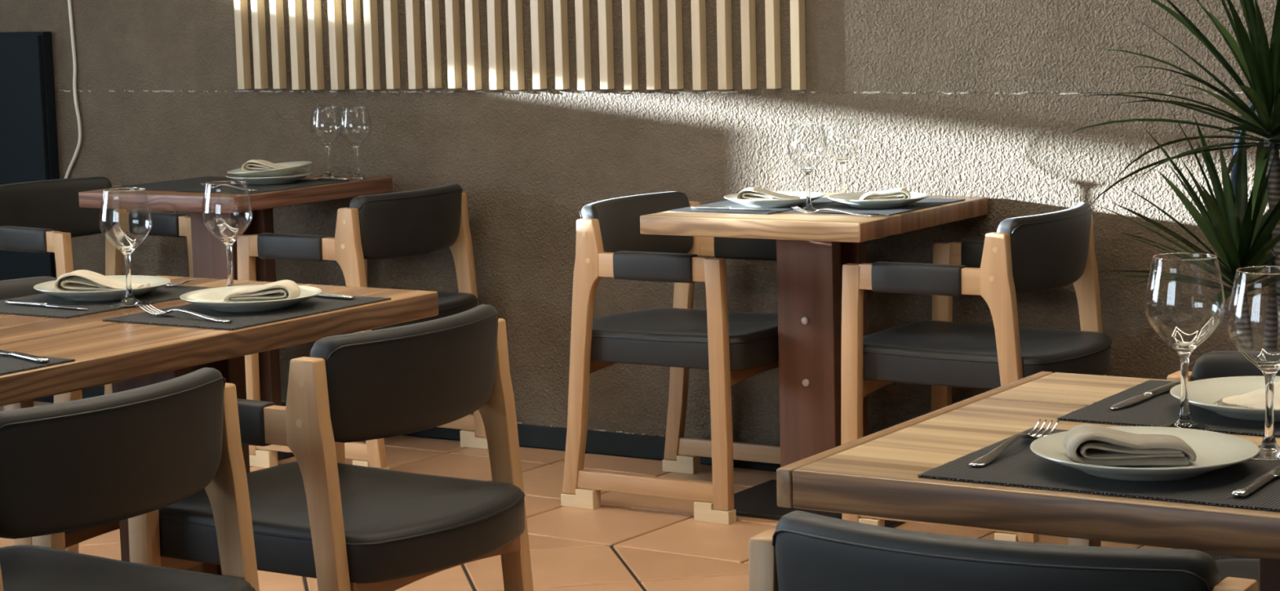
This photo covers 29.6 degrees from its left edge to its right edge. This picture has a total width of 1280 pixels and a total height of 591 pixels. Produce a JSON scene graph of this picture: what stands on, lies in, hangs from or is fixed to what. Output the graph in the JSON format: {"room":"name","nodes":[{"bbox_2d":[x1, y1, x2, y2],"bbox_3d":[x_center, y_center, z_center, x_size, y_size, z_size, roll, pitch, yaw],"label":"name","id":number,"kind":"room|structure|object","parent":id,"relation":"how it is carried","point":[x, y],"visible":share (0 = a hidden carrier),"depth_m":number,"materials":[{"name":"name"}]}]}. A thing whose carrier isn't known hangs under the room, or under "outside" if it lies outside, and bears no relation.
{"room":"restaurant dining room","nodes":[
{"label":"restaurant dining room","id":0,"kind":"room"},
{"bbox_2d":[0,400,1173,590],"bbox_3d":[-1.082,1.004,2.872,9.600,0.060,8.205,3,9,32],"label":"floor","id":1,"kind":"structure","parent":0,"point":[632,542],"depth_m":5.79,"materials":[{"name":"brown tile"}]},
{"bbox_2d":[0,31,59,403],"bbox_3d":[-2.249,-0.266,8.066,0.845,1.210,0.057,3,9,32],"label":"cabinet","id":2,"kind":"object","parent":1,"relation":"on","point":[28,144],"visible":0.45,"depth_m":7.82,"materials":[{"name":"black"}]},
{"bbox_2d":[0,275,119,552],"bbox_3d":[-1.134,0.374,4.571,0.569,0.765,0.534,3,9,32],"label":"armchair","id":3,"kind":"object","parent":1,"relation":"on","point":[19,287],"visible":0.09,"depth_m":4.70,"materials":[{"name":"black leather"}]},
{"bbox_2d":[0,176,193,399],"bbox_3d":[-1.661,0.044,7.270,0.569,0.765,0.534,4,9,39],"label":"armchair","id":4,"kind":"object","parent":1,"relation":"on","point":[40,216],"visible":0.44,"depth_m":7.35,"materials":[{"name":"black leather"}]},
{"bbox_2d":[0,367,259,590],"bbox_3d":[-0.872,0.502,3.506,0.569,0.765,0.534,3,9,32],"label":"armchair","id":5,"kind":"object","parent":1,"relation":"on","point":[99,460],"visible":1,"depth_m":3.39,"materials":[{"name":"black leather"}]},
{"bbox_2d":[0,275,438,575],"bbox_3d":[-1.047,0.439,4.062,0.696,0.758,1.467,3,9,32],"label":"dining table","id":6,"kind":"object","parent":1,"relation":"on","point":[126,356],"visible":0.34,"depth_m":4.02,"materials":[{"name":"brown wood"}]},
{"bbox_2d":[0,353,75,375],"bbox_3d":[-1.098,0.117,3.590,0.305,0.003,0.430,3,9,32],"label":"placemat","id":7,"kind":"object","parent":6,"relation":"on","point":[9,364],"visible":0.76,"depth_m":3.65,"materials":[{"name":"grey fabric"}]},
{"bbox_2d":[0,350,50,362],"bbox_3d":[-0.966,0.090,3.728,0.019,0.007,0.213,-8,10,-41],"label":"knife","id":8,"kind":"object","parent":7,"relation":"on","point":[32,357],"visible":1,"depth_m":3.69,"materials":[{"name":"silver metal"}]},
{"bbox_2d":[0,284,215,318],"bbox_3d":[-1.004,0.006,4.441,0.305,0.003,0.430,3,9,32],"label":"placemat","id":9,"kind":"object","parent":6,"relation":"on","point":[164,293],"visible":0.62,"depth_m":4.37,"materials":[{"name":"grey fabric"}]},
{"bbox_2d":[4,299,88,309],"bbox_3d":[-1.059,0.017,4.324,0.213,0.007,0.019,4,9,35],"label":"knife","id":10,"kind":"object","parent":9,"relation":"on","point":[12,302],"visible":1,"depth_m":4.33,"materials":[{"name":"silver metal"}]},
{"bbox_2d":[33,275,170,301],"bbox_3d":[-0.990,-0.010,4.459,0.247,0.025,0.247,3,9,32],"label":"plate","id":11,"kind":"object","parent":9,"relation":"on","point":[47,287],"visible":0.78,"depth_m":4.39,"materials":[{"name":"grey ceramic"}]},
{"bbox_2d":[53,269,151,291],"bbox_3d":[-0.992,-0.025,4.454,0.164,0.041,0.082,-1,7,7],"label":"napkin","id":12,"kind":"object","parent":11,"relation":"on","point":[82,280],"visible":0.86,"depth_m":4.43,"materials":[{"name":"beige fabric"}]},
{"bbox_2d":[98,187,152,306],"bbox_3d":[-0.917,-0.087,4.326,0.093,0.206,0.093,3,9,32],"label":"wine glass","id":13,"kind":"object","parent":9,"relation":"on","point":[130,300],"visible":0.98,"depth_m":4.33,"materials":[{"name":"white"}]},
{"bbox_2d":[164,278,195,285],"bbox_3d":[-0.942,-0.028,4.613,0.223,0.016,0.028,2,8,27],"label":"fork","id":14,"kind":"object","parent":9,"relation":"on","point":[170,283],"visible":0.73,"depth_m":4.57,"materials":[{"name":"silver metal"}]},
{"bbox_2d":[201,180,253,286],"bbox_3d":[-0.761,-0.106,4.472,0.093,0.206,0.093,3,9,32],"label":"wine glass","id":15,"kind":"object","parent":6,"relation":"on","point":[228,242],"visible":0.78,"depth_m":4.47,"materials":[{"name":"white"}]},
{"bbox_2d":[102,295,391,330],"bbox_3d":[-0.683,0.024,4.238,0.305,0.003,0.430,3,9,32],"label":"placemat","id":16,"kind":"object","parent":6,"relation":"on","point":[315,304],"visible":0.74,"depth_m":4.16,"materials":[{"name":"grey fabric"}]},
{"bbox_2d":[138,303,232,322],"bbox_3d":[-0.773,0.030,4.125,0.223,0.016,0.028,4,9,39],"label":"fork","id":17,"kind":"object","parent":16,"relation":"on","point":[156,313],"visible":1,"depth_m":4.13,"materials":[{"name":"silver metal"}]},
{"bbox_2d":[179,284,321,312],"bbox_3d":[-0.683,0.008,4.253,0.247,0.025,0.247,3,9,32],"label":"plate","id":18,"kind":"object","parent":16,"relation":"on","point":[211,298],"visible":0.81,"depth_m":4.20,"materials":[{"name":"grey ceramic"}]},
{"bbox_2d":[223,280,300,302],"bbox_3d":[-0.664,-0.006,4.256,0.132,0.039,0.065,0,7,8],"label":"napkin","id":19,"kind":"object","parent":18,"relation":"on","point":[289,289],"visible":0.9,"depth_m":4.24,"materials":[{"name":"beige fabric"}]},
{"bbox_2d":[315,293,355,299],"bbox_3d":[-0.593,-0.003,4.384,0.213,0.007,0.019,4,9,39],"label":"knife","id":20,"kind":"object","parent":16,"relation":"on","point":[321,295],"visible":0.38,"depth_m":4.34,"materials":[{"name":"silver metal"}]},
{"bbox_2d":[78,174,392,460],"bbox_3d":[-1.137,0.066,6.959,0.577,0.774,0.686,3,9,32],"label":"dining table","id":21,"kind":"object","parent":1,"relation":"on","point":[224,215],"visible":0.41,"depth_m":6.85,"materials":[{"name":"brown wood"}]},
{"bbox_2d":[105,176,242,191],"bbox_3d":[-1.287,-0.322,6.955,0.282,0.003,0.430,3,9,32],"label":"placemat","id":22,"kind":"object","parent":21,"relation":"on","point":[191,183],"visible":0.7,"depth_m":6.92,"materials":[{"name":"grey fabric"}]},
{"bbox_2d":[176,179,349,194],"bbox_3d":[-1.054,-0.307,6.791,0.282,0.003,0.430,3,9,32],"label":"placemat","id":23,"kind":"object","parent":21,"relation":"on","point":[298,184],"visible":0.84,"depth_m":6.74,"materials":[{"name":"grey fabric"}]},
{"bbox_2d":[200,182,257,191],"bbox_3d":[-1.131,-0.300,6.670,0.223,0.016,0.028,5,10,41],"label":"fork","id":24,"kind":"object","parent":23,"relation":"on","point":[207,185],"visible":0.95,"depth_m":6.68,"materials":[{"name":"silver metal"}]},
{"bbox_2d":[226,171,311,184],"bbox_3d":[-1.055,-0.333,6.889,0.242,0.024,0.242,3,9,32],"label":"plate","id":25,"kind":"object","parent":23,"relation":"on","point":[290,178],"visible":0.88,"depth_m":6.82,"materials":[{"name":"grey ceramic"}]},
{"bbox_2d":[226,160,311,177],"bbox_3d":[-1.054,-0.356,6.890,0.241,0.039,0.242,-3,7,-15],"label":"plate","id":26,"kind":"object","parent":25,"relation":"on","point":[295,166],"visible":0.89,"depth_m":6.82,"materials":[{"name":"grey ceramic"}]},
{"bbox_2d":[241,159,290,172],"bbox_3d":[-1.060,-0.370,6.892,0.141,0.036,0.071,0,7,12],"label":"napkin","id":27,"kind":"object","parent":26,"relation":"on","point":[262,165],"visible":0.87,"depth_m":6.88,"materials":[{"name":"beige fabric"}]},
{"bbox_2d":[302,177,349,180],"bbox_3d":[-0.925,-0.336,6.947,0.213,0.007,0.019,2,8,28],"label":"knife","id":28,"kind":"object","parent":23,"relation":"on","point":[317,178],"visible":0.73,"depth_m":6.92,"materials":[{"name":"silver metal"}]},
{"bbox_2d":[310,106,342,179],"bbox_3d":[-0.906,-0.443,7.011,0.094,0.210,0.094,3,9,32],"label":"wine glass","id":29,"kind":"object","parent":21,"relation":"on","point":[326,145],"visible":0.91,"depth_m":7.01,"materials":[{"name":"white"}]},
{"bbox_2d":[338,106,371,180],"bbox_3d":[-0.818,-0.439,6.962,0.094,0.210,0.094,3,9,32],"label":"wine glass","id":30,"kind":"object","parent":21,"relation":"on","point":[357,176],"visible":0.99,"depth_m":6.96,"materials":[{"name":"white"}]},
{"bbox_2d":[128,304,533,590],"bbox_3d":[-0.507,0.412,4.144,0.569,0.765,0.534,3,9,32],"label":"armchair","id":31,"kind":"object","parent":1,"relation":"on","point":[331,521],"visible":0.92,"depth_m":3.96,"materials":[{"name":"black leather"}]},
{"bbox_2d":[236,183,488,470],"bbox_3d":[-0.767,0.078,6.826,0.569,0.765,0.534,3,9,32],"label":"armchair","id":32,"kind":"object","parent":1,"relation":"on","point":[411,223],"visible":0.58,"depth_m":6.64,"materials":[{"name":"black leather"}]},
{"bbox_2d":[560,191,780,524],"bbox_3d":[0.132,0.136,6.195,0.569,0.765,0.534,3,9,32],"label":"armchair","id":33,"kind":"object","parent":1,"relation":"on","point":[735,347],"visible":0.82,"depth_m":6.06,"materials":[{"name":"brown wood"}]},
{"bbox_2d":[640,191,988,528],"bbox_3d":[0.447,0.155,6.004,0.594,0.758,0.706,3,9,32],"label":"dining table","id":34,"kind":"object","parent":1,"relation":"on","point":[812,249],"visible":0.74,"depth_m":5.92,"materials":[{"name":"brown wood"}]},
{"bbox_2d":[670,197,835,214],"bbox_3d":[0.301,-0.226,6.012,0.285,0.003,0.430,3,9,32],"label":"placemat","id":35,"kind":"object","parent":34,"relation":"on","point":[820,201],"visible":0.59,"depth_m":5.90,"materials":[{"name":"grey fabric"}]},
{"bbox_2d":[690,205,767,209],"bbox_3d":[0.219,-0.211,5.870,0.213,0.007,0.019,3,8,29],"label":"knife","id":36,"kind":"object","parent":35,"relation":"on","point":[693,206],"visible":1,"depth_m":5.88,"materials":[{"name":"silver metal"}]},
{"bbox_2d":[724,191,824,208],"bbox_3d":[0.331,-0.234,5.962,0.247,0.025,0.247,3,9,32],"label":"plate","id":37,"kind":"object","parent":35,"relation":"on","point":[780,203],"visible":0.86,"depth_m":5.89,"materials":[{"name":"grey ceramic"}]},
{"bbox_2d":[737,186,799,199],"bbox_3d":[0.316,-0.248,5.968,0.148,0.038,0.076,1,8,18],"label":"napkin","id":38,"kind":"object","parent":37,"relation":"on","point":[746,193],"visible":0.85,"depth_m":5.95,"materials":[{"name":"beige fabric"}]},
{"bbox_2d":[791,205,875,216],"bbox_3d":[0.456,-0.199,5.706,0.223,0.016,0.028,4,9,37],"label":"fork","id":39,"kind":"object","parent":34,"relation":"on","point":[795,207],"visible":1,"depth_m":5.71,"materials":[{"name":"silver metal"}]},
{"bbox_2d":[823,115,861,193],"bbox_3d":[0.512,-0.347,6.117,0.094,0.208,0.094,3,9,32],"label":"wine glass","id":40,"kind":"object","parent":34,"relation":"on","point":[842,161],"visible":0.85,"depth_m":6.12,"materials":[{"name":"white"}]},
{"bbox_2d":[786,197,964,215],"bbox_3d":[0.578,-0.220,5.907,0.285,0.003,0.430,3,9,32],"label":"placemat","id":41,"kind":"object","parent":34,"relation":"on","point":[926,202],"visible":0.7,"depth_m":5.82,"materials":[{"name":"grey fabric"}]},
{"bbox_2d":[787,123,827,211],"bbox_3d":[0.403,-0.306,5.808,0.094,0.210,0.094,3,9,32],"label":"wine glass","id":42,"kind":"object","parent":41,"relation":"on","point":[807,171],"visible":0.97,"depth_m":5.81,"materials":[{"name":"white"}]},
{"bbox_2d":[827,191,929,208],"bbox_3d":[0.579,-0.230,5.881,0.247,0.025,0.247,3,9,32],"label":"plate","id":43,"kind":"object","parent":41,"relation":"on","point":[851,199],"visible":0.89,"depth_m":5.81,"materials":[{"name":"grey ceramic"}]},
{"bbox_2d":[859,187,911,199],"bbox_3d":[0.595,-0.242,5.880,0.125,0.038,0.062,-1,7,7],"label":"napkin","id":44,"kind":"object","parent":43,"relation":"on","point":[890,194],"visible":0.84,"depth_m":5.86,"materials":[{"name":"beige fabric"}]},
{"bbox_2d":[840,202,1111,543],"bbox_3d":[0.822,0.172,5.771,0.569,0.765,0.534,3,9,32],"label":"armchair","id":45,"kind":"object","parent":1,"relation":"on","point":[1046,251],"visible":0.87,"depth_m":5.61,"materials":[{"name":"black leather"}]},
{"bbox_2d":[748,510,1258,590],"bbox_3d":[0.430,0.590,2.559,0.534,0.765,0.569,3,8,31],"label":"armchair","id":46,"kind":"object","parent":1,"relation":"on","point":[806,551],"visible":1,"depth_m":2.33,"materials":[{"name":"black leather"}]},
{"bbox_2d":[776,371,1279,590],"bbox_3d":[0.974,0.559,2.716,1.443,0.758,0.757,3,9,32],"label":"dining table","id":47,"kind":"object","parent":1,"relation":"on","point":[875,474],"visible":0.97,"depth_m":2.68,"materials":[{"name":"brown wood"}]},
{"bbox_2d":[917,427,1279,511],"bbox_3d":[0.569,0.190,2.685,0.430,0.003,0.328,3,9,32],"label":"placemat","id":48,"kind":"object","parent":47,"relation":"on","point":[1018,466],"visible":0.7,"depth_m":2.61,"materials":[{"name":"grey fabric"}]},
{"bbox_2d":[968,418,1058,466],"bbox_3d":[0.430,0.170,2.789,0.028,0.016,0.223,3,8,31],"label":"fork","id":49,"kind":"object","parent":48,"relation":"on","point":[987,459],"visible":0.91,"depth_m":2.77,"materials":[{"name":"silver metal"}]},
{"bbox_2d":[1030,426,1259,481],"bbox_3d":[0.555,0.178,2.666,0.247,0.025,0.247,3,9,32],"label":"plate","id":50,"kind":"object","parent":48,"relation":"on","point":[1214,451],"visible":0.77,"depth_m":2.66,"materials":[{"name":"grey ceramic"}]},
{"bbox_2d":[1062,424,1196,466],"bbox_3d":[0.538,0.165,2.662,0.141,0.043,0.070,-1,7,3],"label":"napkin","id":51,"kind":"object","parent":50,"relation":"on","point":[1086,444],"visible":0.99,"depth_m":2.64,"materials":[{"name":"grey fabric"}]},
{"bbox_2d":[1226,266,1279,461],"bbox_3d":[0.707,0.075,2.716,0.094,0.210,0.094,3,9,32],"label":"wine glass","id":52,"kind":"object","parent":48,"relation":"on","point":[1269,451],"visible":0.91,"depth_m":2.72,"materials":[{"name":"white"}]},
{"bbox_2d":[1230,465,1279,497],"bbox_3d":[0.674,0.193,2.590,0.019,0.007,0.213,3,9,32],"label":"knife","id":53,"kind":"object","parent":48,"relation":"on","point":[1251,486],"visible":1,"depth_m":2.54,"materials":[{"name":"silver metal"}]},
{"bbox_2d":[1054,379,1279,437],"bbox_3d":[0.778,0.143,3.009,0.430,0.003,0.328,3,9,32],"label":"placemat","id":54,"kind":"object","parent":47,"relation":"on","point":[1163,408],"visible":0.64,"depth_m":2.99,"materials":[{"name":"grey fabric"}]},
{"bbox_2d":[1110,381,1180,408],"bbox_3d":[0.652,0.128,3.110,0.019,0.007,0.213,4,9,36],"label":"knife","id":55,"kind":"object","parent":54,"relation":"on","point":[1166,388],"visible":0.88,"depth_m":3.10,"materials":[{"name":"silver metal"}]},
{"bbox_2d":[1144,252,1225,431],"bbox_3d":[0.651,0.057,2.894,0.094,0.210,0.094,3,9,32],"label":"wine glass","id":56,"kind":"object","parent":54,"relation":"on","point":[1184,349],"visible":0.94,"depth_m":2.90,"materials":[{"name":"white"}]},
{"bbox_2d":[1169,376,1279,421],"bbox_3d":[0.781,0.131,2.993,0.247,0.025,0.247,3,9,32],"label":"plate","id":57,"kind":"object","parent":54,"relation":"on","point":[1202,393],"visible":0.67,"depth_m":3.05,"materials":[{"name":"grey ceramic"}]},
{"bbox_2d":[1213,382,1279,408],"bbox_3d":[0.793,0.110,2.983,0.141,0.051,0.154,-7,9,-35],"label":"napkin","id":58,"kind":"object","parent":57,"relation":"on","point":[1256,398],"visible":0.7,"depth_m":2.97,"materials":[{"name":"beige fabric"}]},
{"bbox_2d":[1062,0,1279,560],"bbox_3d":[1.198,-0.005,4.647,0.796,1.381,0.679,4,9,36],"label":"dracaena","id":59,"kind":"object","parent":1,"relation":"on","point":[1235,226],"visible":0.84,"depth_m":4.62,"materials":[{"name":"green plant"}]},
{"bbox_2d":[1067,351,1279,589],"bbox_3d":[0.914,0.489,3.258,0.534,0.765,0.569,3,9,32],"label":"armchair","id":60,"kind":"object","parent":1,"relation":"on","point":[1214,364],"visible":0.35,"depth_m":3.44,"materials":[{"name":"black leather"}]},
{"bbox_2d":[1230,101,1277,351],"bbox_3d":[1.321,0.097,5.053,0.224,1.070,0.224,-1,7,1],"label":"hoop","id":61,"kind":"object","parent":1,"relation":"on","point":[1233,171],"visible":0.08,"depth_m":5.00},
{"bbox_2d":[0,0,1279,445],"bbox_3d":[1.026,-0.843,6.044,9.600,2.700,0.203,3,9,32],"label":"wall","id":62,"kind":"structure","parent":0,"point":[972,98],"depth_m":6.55,"materials":[{"name":"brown paint"}]},
{"bbox_2d":[64,0,81,178],"bbox_3d":[-1.849,-0.894,7.746,0.114,2.285,0.011,3,9,32],"label":"cable","id":63,"kind":"object","parent":62,"relation":"attached to","point":[69,5],"visible":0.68,"depth_m":7.75,"materials":[{"name":"beige plastic"}]},
{"bbox_2d":[81,385,780,471],"bbox_3d":[1.002,0.476,6.122,9.200,0.064,0.014,3,9,32],"label":"baseboard","id":64,"kind":"structure","parent":62,"relation":"attached to","point":[645,446],"depth_m":6.82,"materials":[{"name":"black wood"}]},
{"bbox_2d":[233,0,805,90],"bbox_3d":[-0.407,-1.154,6.774,1.944,1.155,0.034,3,9,32],"label":"panel","id":65,"kind":"object","parent":62,"relation":"attached to","point":[797,38],"visible":1,"depth_m":6.82,"materials":[{"name":"brown wood"}]},
{"bbox_2d":[1203,551,1258,560],"bbox_3d":[1.218,0.484,4.731,0.380,0.388,0.380,3,9,32],"label":"pot","id":66,"kind":"object","parent":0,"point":[1215,556],"depth_m":4.61,"materials":[{"name":"black"}]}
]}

